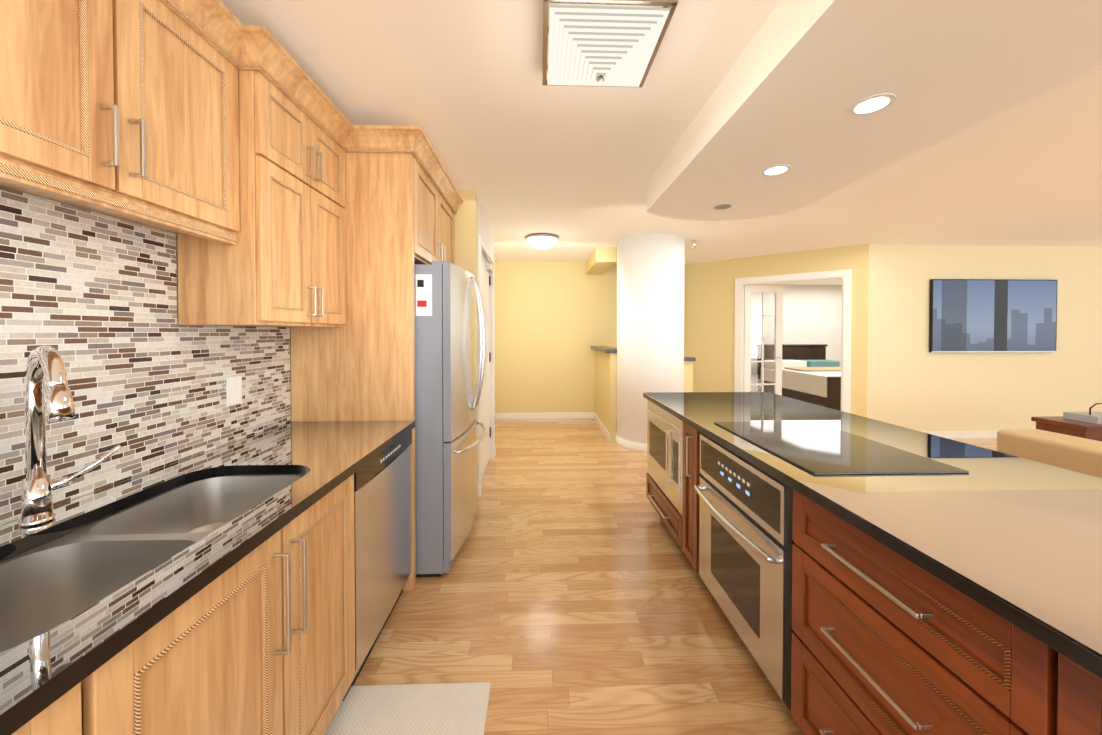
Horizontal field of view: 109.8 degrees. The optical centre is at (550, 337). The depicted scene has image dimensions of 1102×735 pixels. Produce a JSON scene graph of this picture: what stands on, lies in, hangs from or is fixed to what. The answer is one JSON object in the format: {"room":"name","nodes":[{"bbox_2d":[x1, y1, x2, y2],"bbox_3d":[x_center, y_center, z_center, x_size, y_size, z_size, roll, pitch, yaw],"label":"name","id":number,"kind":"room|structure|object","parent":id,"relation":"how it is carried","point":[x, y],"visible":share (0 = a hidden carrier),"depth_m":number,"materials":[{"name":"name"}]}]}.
{"room":"kitchen","nodes":[
{"label":"kitchen","id":0,"kind":"room"},
{"bbox_2d":[0,186,1101,525],"bbox_3d":[3.773,0.080,3.078,10.585,2.530,12.400,0,1,-2],"label":"wall","id":1,"kind":"structure","parent":0,"point":[554,322],"depth_m":5.13,"materials":[{"name":"yellow paint"}]},
{"bbox_2d":[0,0,227,231],"bbox_3d":[-1.231,-0.679,0.963,0.229,0.614,0.887,0,1,-2],"label":"upper cabinet","id":2,"kind":"object","parent":1,"relation":"attached to","point":[218,138],"depth_m":1.01,"materials":[{"name":"brown wood"}]},
{"bbox_2d":[0,186,290,524],"bbox_3d":[-1.326,0.054,0.183,0.008,0.828,3.739,0,1,-2],"label":"tile backsplash","id":3,"kind":"structure","parent":1,"relation":"attached to","point":[90,297],"depth_m":1.20,"materials":[{"name":"tile"}]},
{"bbox_2d":[226,376,241,406],"bbox_3d":[-1.365,0.229,1.671,0.007,0.120,0.080,0,1,-2],"label":"electrical outlet plate","id":4,"kind":"object","parent":3,"relation":"attached to","point":[233,390],"visible":1,"depth_m":1.66,"materials":[{"name":"white plastic"}]},
{"bbox_2d":[172,44,351,326],"bbox_3d":[-1.220,-0.524,1.699,0.297,0.944,0.702,0,1,-2],"label":"upper cabinet","id":5,"kind":"object","parent":1,"relation":"attached to","point":[280,261],"depth_m":1.47,"materials":[{"name":"brown wood"}]},
{"bbox_2d":[352,148,443,264],"bbox_3d":[-1.070,-0.731,2.379,0.640,0.549,0.570,0,1,-2],"label":"upper cabinet","id":6,"kind":"object","parent":1,"relation":"attached to","point":[428,194],"depth_m":2.34,"materials":[{"name":"brown wood"}]},
{"bbox_2d":[444,192,455,264],"bbox_3d":[-1.084,-0.737,2.823,0.640,0.549,0.570,0,1,-2],"label":"upper cabinet","id":7,"kind":"object","parent":1,"relation":"attached to","point":[449,208],"depth_m":2.94,"materials":[{"name":"brown wood"}]},
{"bbox_2d":[478,235,494,493],"bbox_3d":[-0.620,0.230,3.791,0.017,2.210,1.040,0,1,-2],"label":"door frame","id":8,"kind":"structure","parent":1,"relation":"attached to","point":[481,244],"depth_m":3.72,"materials":[{"name":"white wood"}]},
{"bbox_2d":[481,253,492,476],"bbox_3d":[-0.651,0.264,3.790,0.096,2.127,0.890,0,1,-2],"label":"entry door","id":9,"kind":"structure","parent":1,"relation":"in","point":[487,268],"depth_m":3.98,"materials":[{"name":"white"}]},
{"bbox_2d":[478,412,997,497],"bbox_3d":[3.977,1.273,5.082,9.850,0.090,3.360,0,1,-2],"label":"baseboard","id":10,"kind":"structure","parent":1,"relation":"attached to","point":[943,434],"depth_m":5.10,"materials":[{"name":"white wood"}]},
{"bbox_2d":[744,285,782,395],"bbox_3d":[3.312,0.240,6.037,0.600,2.110,0.090,0,1,-2],"label":"french door","id":11,"kind":"structure","parent":1,"relation":"in","point":[778,319],"depth_m":6.04,"materials":[{"name":"white wood"}]},
{"bbox_2d":[734,269,851,412],"bbox_3d":[3.396,0.201,5.575,1.098,2.220,0.930,0,1,-2],"label":"door frame","id":12,"kind":"structure","parent":1,"relation":"attached to","point":[845,276],"depth_m":5.33,"materials":[{"name":"white wood"}]},
{"bbox_2d":[929,279,1057,351],"bbox_3d":[5.783,-0.287,5.070,1.690,0.950,0.046,0,1,-2],"label":"tv","id":13,"kind":"object","parent":1,"relation":"attached to","point":[992,315],"visible":1,"depth_m":5.05,"materials":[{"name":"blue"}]},
{"bbox_2d":[220,0,1101,284],"bbox_3d":[3.764,-1.216,3.111,10.800,0.060,12.500,0,1,-2],"label":"ceiling","id":14,"kind":"structure","parent":0,"point":[522,152],"depth_m":2.27,"materials":[{"name":"beige paint"}]},
{"bbox_2d":[525,233,558,249],"bbox_3d":[-0.107,-1.135,4.639,0.400,0.140,0.400,0,1,-2],"label":"hall ceiling light","id":15,"kind":"object","parent":14,"relation":"attached to","point":[541,241],"visible":1,"depth_m":4.51,"materials":[{"name":"white glass"}]},
{"bbox_2d":[586,247,616,273],"bbox_3d":[0.720,-1.120,5.716,0.280,0.199,1.099,0,1,-2],"label":"ceiling beam","id":16,"kind":"structure","parent":14,"relation":"attached to","point":[601,260],"depth_m":5.21,"materials":[{"name":"yellow paint"}]},
{"bbox_2d":[542,0,677,86],"bbox_3d":[0.185,-1.058,1.448,0.430,0.210,0.430,0,1,-2],"label":"ceiling light fixture","id":17,"kind":"object","parent":14,"relation":"attached to","point":[617,46],"visible":1,"depth_m":1.35,"materials":[{"name":"white metal"}]},
{"bbox_2d":[691,240,695,248],"bbox_3d":[1.769,-1.158,4.799,0.060,0.099,0.060,0,1,-2],"label":"fitting","id":18,"kind":"object","parent":14,"relation":"attached to","point":[693,244],"visible":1,"depth_m":4.77,"materials":[{"name":"silver metal"}]},
{"bbox_2d":[647,0,1101,220],"bbox_3d":[1.397,-1.039,0.011,1.130,0.209,6.450,0,1,-2],"label":"soffit ceiling","id":19,"kind":"structure","parent":14,"relation":"attached to","point":[800,79],"depth_m":1.50,"materials":[{"name":"beige paint"}]},
{"bbox_2d":[712,203,733,209],"bbox_3d":[1.271,-0.969,2.864,0.149,0.005,0.149,1,1,43],"label":"recessed light","id":20,"kind":"object","parent":19,"relation":"in","point":[723,206],"depth_m":2.85,"materials":[{"name":"white"}]},
{"bbox_2d":[761,164,790,175],"bbox_3d":[1.291,-0.961,2.225,0.149,0.005,0.149,1,1,43],"label":"recessed light","id":21,"kind":"object","parent":19,"relation":"in","point":[777,169],"depth_m":2.22,"materials":[{"name":"white"}]},
{"bbox_2d":[848,93,895,115],"bbox_3d":[1.312,-0.952,1.585,0.149,0.005,0.149,1,1,43],"label":"recessed light","id":22,"kind":"object","parent":19,"relation":"in","point":[871,104],"depth_m":1.58,"materials":[{"name":"white"}]},
{"bbox_2d":[353,391,996,734],"bbox_3d":[3.764,1.394,3.146,10.800,0.100,12.500,0,1,-2],"label":"floor","id":23,"kind":"structure","parent":0,"point":[569,593],"depth_m":1.89,"materials":[{"name":"brown wood"}]},
{"bbox_2d":[12,664,103,734],"bbox_3d":[-1.000,0.945,0.129,0.638,0.880,0.885,0,1,-2],"label":"base cabinet","id":24,"kind":"object","parent":23,"relation":"on","point":[63,716],"depth_m":0.57,"materials":[{"name":"brown wood"}]},
{"bbox_2d":[0,421,414,734],"bbox_3d":[-0.995,0.486,0.200,0.650,0.034,3.739,0,1,-2],"label":"countertop","id":25,"kind":"structure","parent":24,"relation":"on","point":[40,673],"depth_m":0.92,"materials":[{"name":"black stone"}]},
{"bbox_2d":[18,346,121,527],"bbox_3d":[-1.182,0.238,0.949,0.239,0.440,0.236,0,1,-2],"label":"faucet","id":26,"kind":"object","parent":25,"relation":"on","point":[48,397],"visible":1,"depth_m":0.94,"materials":[{"name":"silver metal"}]},
{"bbox_2d":[0,474,303,734],"bbox_3d":[-1.007,0.606,0.953,0.453,0.225,0.893,0,1,-2],"label":"sink","id":27,"kind":"object","parent":25,"relation":"in","point":[48,586],"visible":0.44,"depth_m":0.94,"materials":[{"name":"silver metal"}]},
{"bbox_2d":[291,152,415,590],"bbox_3d":[-1.061,0.179,2.079,0.638,2.359,0.052,0,1,-2],"label":"panel","id":28,"kind":"object","parent":23,"relation":"on","point":[359,365],"visible":0.4,"depth_m":2.06,"materials":[{"name":"brown wood"}]},
{"bbox_2d":[342,430,411,700],"bbox_3d":[-1.050,0.927,1.748,0.640,0.872,0.631,0,1,-2],"label":"dishwasher","id":29,"kind":"object","parent":23,"relation":"on","point":[382,528],"visible":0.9,"depth_m":1.65,"materials":[{"name":"silver metal"}]},
{"bbox_2d":[324,682,490,734],"bbox_3d":[-0.471,1.379,0.089,0.560,0.012,2.860,0,1,-2],"label":"rug","id":30,"kind":"object","parent":23,"relation":"on","point":[437,709],"visible":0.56,"depth_m":1.41,"materials":[{"name":"beige fabric"}]},
{"bbox_2d":[414,261,485,576],"bbox_3d":[-0.901,0.456,2.612,0.902,1.790,0.905,0,1,-2],"label":"refrigerator","id":31,"kind":"object","parent":23,"relation":"on","point":[448,387],"visible":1,"depth_m":2.18,"materials":[{"name":"grey metal"}]},
{"bbox_2d":[416,274,431,315],"bbox_3d":[-0.707,-0.238,2.155,0.090,0.230,0.002,0,1,-2],"label":"note","id":32,"kind":"object","parent":31,"relation":"attached to","point":[423,294],"visible":1,"depth_m":2.15,"materials":[{"name":"white paper"}]},
{"bbox_2d":[595,350,692,440],"bbox_3d":[1.250,0.749,5.588,1.030,1.125,1.440,0,1,-2],"label":"wall","id":33,"kind":"structure","parent":23,"relation":"on","point":[605,387],"depth_m":5.06,"materials":[{"name":"yellow paint"}]},
{"bbox_2d":[591,346,695,360],"bbox_3d":[1.225,0.208,5.560,1.120,0.144,1.479,0,1,-2],"label":"wall cap","id":34,"kind":"object","parent":33,"relation":"on","point":[605,349],"visible":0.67,"depth_m":4.92,"materials":[{"name":"black stone"}]},
{"bbox_2d":[617,233,684,443],"bbox_3d":[1.247,0.055,4.889,0.820,2.530,0.820,0,1,-2],"label":"column","id":35,"kind":"structure","parent":23,"relation":"on","point":[650,313],"depth_m":4.53,"materials":[{"name":"white paint"}]},
{"bbox_2d":[646,473,677,543],"bbox_3d":[0.973,1.203,2.666,0.431,0.295,0.755,0,1,-2],"label":"base cabinet","id":36,"kind":"object","parent":23,"relation":"on","point":[663,506],"depth_m":2.62,"materials":[{"name":"brown wood"}]},
{"bbox_2d":[647,400,682,514],"bbox_3d":[0.957,0.764,2.660,0.451,0.572,0.745,0,1,-2],"label":"built-in microwave","id":37,"kind":"object","parent":36,"relation":"in","point":[664,449],"visible":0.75,"depth_m":2.56,"materials":[{"name":"silver metal"}]},
{"bbox_2d":[678,422,698,571],"bbox_3d":[0.988,0.917,2.177,0.432,0.880,0.213,0,1,-2],"label":"base cabinet","id":38,"kind":"object","parent":23,"relation":"on","point":[688,522],"depth_m":2.16,"materials":[{"name":"brown wood"}]},
{"bbox_2d":[756,344,840,410],"bbox_3d":[5.326,0.720,7.499,1.560,1.130,2.180,0,1,-2],"label":"bed","id":39,"kind":"object","parent":23,"relation":"on","point":[811,374],"visible":0.44,"depth_m":7.46,"materials":[{"name":"white"}]},
{"bbox_2d":[791,489,1033,734],"bbox_3d":[1.026,0.934,0.976,0.431,0.880,0.657,0,1,-2],"label":"base cabinet","id":40,"kind":"object","parent":23,"relation":"on","point":[886,640],"depth_m":0.94,"materials":[{"name":"brown wood"}]},
{"bbox_2d":[694,432,795,711],"bbox_3d":[0.968,0.875,1.685,0.492,0.767,0.753,0,1,-2],"label":"built-in oven","id":41,"kind":"object","parent":40,"relation":"in","point":[746,541],"visible":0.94,"depth_m":1.53,"materials":[{"name":"silver metal"}]},
{"bbox_2d":[997,429,1101,477],"bbox_3d":[3.004,0.947,1.084,0.950,0.850,2.240,0,1,-2],"label":"sofa","id":42,"kind":"object","parent":23,"relation":"on","point":[1075,454],"visible":0.08,"depth_m":1.95,"materials":[{"name":"beige fabric"}]},
{"bbox_2d":[1030,637,1101,734],"bbox_3d":[1.048,0.942,0.311,0.431,0.880,0.672,0,1,-2],"label":"base cabinet","id":43,"kind":"object","parent":23,"relation":"on","point":[1066,697],"depth_m":0.62,"materials":[{"name":"brown wood"}]},
{"bbox_2d":[643,392,1101,678],"bbox_3d":[1.298,0.478,0.776,1.001,0.034,4.585,0,1,-2],"label":"countertop","id":44,"kind":"structure","parent":43,"relation":"on","point":[1015,540],"depth_m":1.02,"materials":[{"name":"black stone"}]},
{"bbox_2d":[714,421,968,474],"bbox_3d":[1.125,0.445,1.658,0.530,0.006,0.740,0,1,-2],"label":"cooktop","id":45,"kind":"object","parent":44,"relation":"in","point":[814,448],"visible":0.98,"depth_m":1.53,"materials":[{"name":"black glass"}]},
{"bbox_2d":[1031,416,1101,441],"bbox_3d":[4.854,1.040,3.461,0.700,0.600,0.370,0,1,-2],"label":"side table","id":46,"kind":"object","parent":23,"relation":"on","point":[1070,427],"visible":0.27,"depth_m":3.39,"materials":[{"name":"brown wood"}]},
{"bbox_2d":[1063,403,1101,423],"bbox_3d":[4.880,0.657,3.452,0.350,0.164,0.220,0,1,-2],"label":"tray","id":47,"kind":"object","parent":46,"relation":"on","point":[1092,417],"visible":1,"depth_m":3.44,"materials":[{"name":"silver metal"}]}
]}

